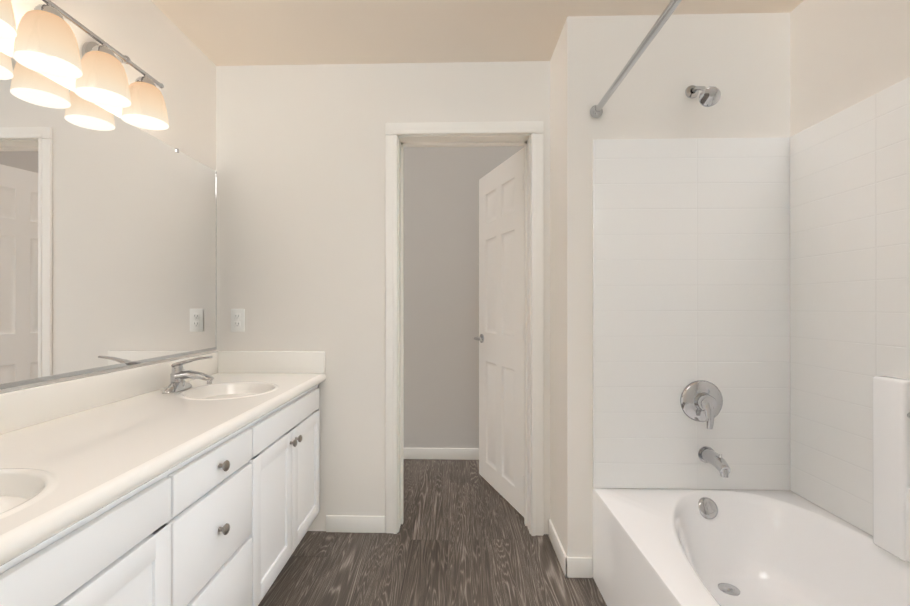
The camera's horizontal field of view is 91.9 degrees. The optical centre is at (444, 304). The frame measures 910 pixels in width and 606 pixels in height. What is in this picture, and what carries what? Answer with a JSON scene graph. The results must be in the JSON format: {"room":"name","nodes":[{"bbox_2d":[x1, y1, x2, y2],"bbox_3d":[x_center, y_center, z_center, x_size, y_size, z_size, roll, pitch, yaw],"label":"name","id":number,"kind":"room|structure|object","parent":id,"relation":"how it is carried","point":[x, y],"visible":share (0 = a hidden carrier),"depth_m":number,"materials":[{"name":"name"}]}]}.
{"room":"bathroom","nodes":[
{"label":"bathroom","id":0,"kind":"room"},
{"bbox_2d":[0,0,215,392],"bbox_3d":[-1.289,-0.038,0.697,0.120,2.408,3.481,0,0,2],"label":"wall","id":1,"kind":"structure","parent":0,"point":[151,38],"depth_m":1.85,"materials":[{"name":"white paint"}]},
{"bbox_2d":[0,0,168,129],"bbox_3d":[-1.125,-0.783,1.133,0.181,0.231,1.144,0,0,2],"label":"wall sconce","id":2,"kind":"object","parent":1,"relation":"attached to","point":[45,41],"visible":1,"depth_m":1.35,"materials":[{"name":"white glass"}]},
{"bbox_2d":[0,51,216,388],"bbox_3d":[-1.207,-0.231,1.259,0.009,0.924,2.029,0,0,2],"label":"mirror","id":3,"kind":"object","parent":1,"relation":"attached to","point":[108,239],"visible":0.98,"depth_m":1.50,"materials":[{"name":"clear glass"}]},
{"bbox_2d":[0,351,219,434],"bbox_3d":[-1.202,0.297,1.263,0.020,0.110,2.040,0,0,2],"label":"backsplash","id":4,"kind":"structure","parent":1,"relation":"attached to","point":[19,408],"depth_m":1.48,"materials":[{"name":"beige stone"}]},
{"bbox_2d":[216,61,533,530],"bbox_3d":[-0.363,-0.036,2.337,1.641,2.408,0.150,0,0,2],"label":"wall","id":5,"kind":"structure","parent":0,"point":[300,159],"depth_m":2.27,"materials":[{"name":"white paint"}]},
{"bbox_2d":[231,309,244,331],"bbox_3d":[-1.071,0.081,2.276,0.072,0.118,0.008,0,0,2],"label":"electrical outlet","id":6,"kind":"object","parent":5,"relation":"attached to","point":[237,320],"visible":1,"depth_m":2.27,"materials":[{"name":"white plastic"}]},
{"bbox_2d":[220,351,324,370],"bbox_3d":[-0.888,0.297,2.265,0.552,0.113,0.020,0,0,2],"label":"backsplash","id":7,"kind":"structure","parent":5,"relation":"attached to","point":[229,360],"depth_m":2.25,"materials":[{"name":"beige stone"}]},
{"bbox_2d":[326,515,384,532],"bbox_3d":[-0.455,1.126,2.256,0.306,0.085,0.012,0,0,2],"label":"baseboard","id":8,"kind":"structure","parent":5,"relation":"attached to","point":[355,524],"depth_m":2.25,"materials":[{"name":"white paint"}]},
{"bbox_2d":[385,121,543,535],"bbox_3d":[0.102,0.120,2.315,0.803,2.097,0.171,0,0,2],"label":"door frame","id":9,"kind":"structure","parent":5,"relation":"attached to","point":[534,129],"depth_m":2.24,"materials":[{"name":"white paint"}]},
{"bbox_2d":[258,459,606,605],"bbox_3d":[0.117,1.196,1.180,3.065,0.060,4.690,0,0,2],"label":"floor","id":10,"kind":"structure","parent":0,"point":[463,536],"depth_m":2.01,"materials":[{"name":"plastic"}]},
{"bbox_2d":[0,379,325,605],"bbox_3d":[-0.920,0.781,1.254,0.584,0.772,2.040,0,0,2],"label":"bathroom vanity","id":11,"kind":"object","parent":10,"relation":"on","point":[190,481],"depth_m":1.19,"materials":[{"name":"white paint"}]},
{"bbox_2d":[0,371,325,562],"bbox_3d":[-0.924,0.373,1.255,0.577,0.044,2.040,0,0,2],"label":"countertop","id":12,"kind":"structure","parent":11,"relation":"on","point":[55,472],"depth_m":1.12,"materials":[{"name":"beige stone"}]},
{"bbox_2d":[162,356,213,392],"bbox_3d":[-1.041,0.281,1.809,0.176,0.139,0.160,0,0,2],"label":"faucet","id":13,"kind":"object","parent":12,"relation":"on","point":[177,384],"depth_m":1.79,"materials":[{"name":"silver metal"}]},
{"bbox_2d":[593,77,909,605],"bbox_3d":[1.030,0.115,1.116,0.832,2.103,1.520,0,0,2],"label":"bathtub","id":14,"kind":"object","parent":10,"relation":"on","point":[751,320],"visible":1,"depth_m":1.79,"materials":[{"name":"white plastic"}]},
{"bbox_2d":[404,146,523,447],"bbox_3d":[0.366,-0.034,3.381,2.528,2.408,0.120,0,0,2],"label":"wall","id":15,"kind":"structure","parent":0,"point":[441,295],"depth_m":3.33,"materials":[{"name":"grey paint"}]},
{"bbox_2d":[404,448,478,459],"bbox_3d":[-0.049,1.127,3.324,1.700,0.085,0.012,0,0,2],"label":"baseboard","id":16,"kind":"structure","parent":15,"relation":"attached to","point":[447,453],"depth_m":3.32,"materials":[{"name":"white paint"}]},
{"bbox_2d":[151,0,803,65],"bbox_3d":[0.117,-1.282,1.185,3.065,0.080,4.690,0,0,2],"label":"ceiling","id":17,"kind":"structure","parent":0,"point":[258,32],"depth_m":1.96,"materials":[{"name":"beige paint"}]},
{"bbox_2d":[534,61,549,533],"bbox_3d":[0.499,-0.036,2.313,0.084,2.408,0.150,0,0,2],"label":"wall","id":18,"kind":"structure","parent":0,"point":[541,90],"depth_m":2.24,"materials":[{"name":"white paint"}]},
{"bbox_2d":[474,147,523,516],"bbox_3d":[0.353,0.151,2.701,0.165,2.012,0.664,0,0,-17],"label":"door","id":19,"kind":"structure","parent":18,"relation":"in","point":[500,338],"depth_m":2.66,"materials":[{"name":"white paint"}]},
{"bbox_2d":[550,13,789,558],"bbox_3d":[1.066,-0.036,2.125,1.060,2.408,0.495,0,0,2],"label":"wall","id":20,"kind":"structure","parent":0,"point":[740,62],"depth_m":1.89,"materials":[{"name":"white paint"}]},
{"bbox_2d":[549,519,566,577],"bbox_3d":[0.527,1.125,2.050,0.012,0.085,0.345,0,0,2],"label":"baseboard","id":21,"kind":"structure","parent":20,"relation":"attached to","point":[558,547],"depth_m":2.02,"materials":[{"name":"white paint"}]},
{"bbox_2d":[565,557,592,577],"bbox_3d":[0.575,1.125,1.882,0.117,0.085,0.012,0,0,2],"label":"baseboard","id":22,"kind":"structure","parent":20,"relation":"attached to","point":[579,567],"depth_m":1.88,"materials":[{"name":"white paint"}]},
{"bbox_2d":[590,0,681,117],"bbox_3d":[0.630,-0.829,1.138,0.054,0.054,1.503,0,0,2],"label":"shower rod","id":23,"kind":"object","parent":20,"relation":"attached to","point":[596,111],"visible":1,"depth_m":1.44,"materials":[{"name":"silver metal"}]},
{"bbox_2d":[790,0,909,136],"bbox_3d":[1.488,-0.039,0.372,0.120,2.408,2.986,0,0,2],"label":"wall","id":24,"kind":"structure","parent":0,"point":[845,54],"depth_m":1.61,"materials":[{"name":"white paint"}]}
]}

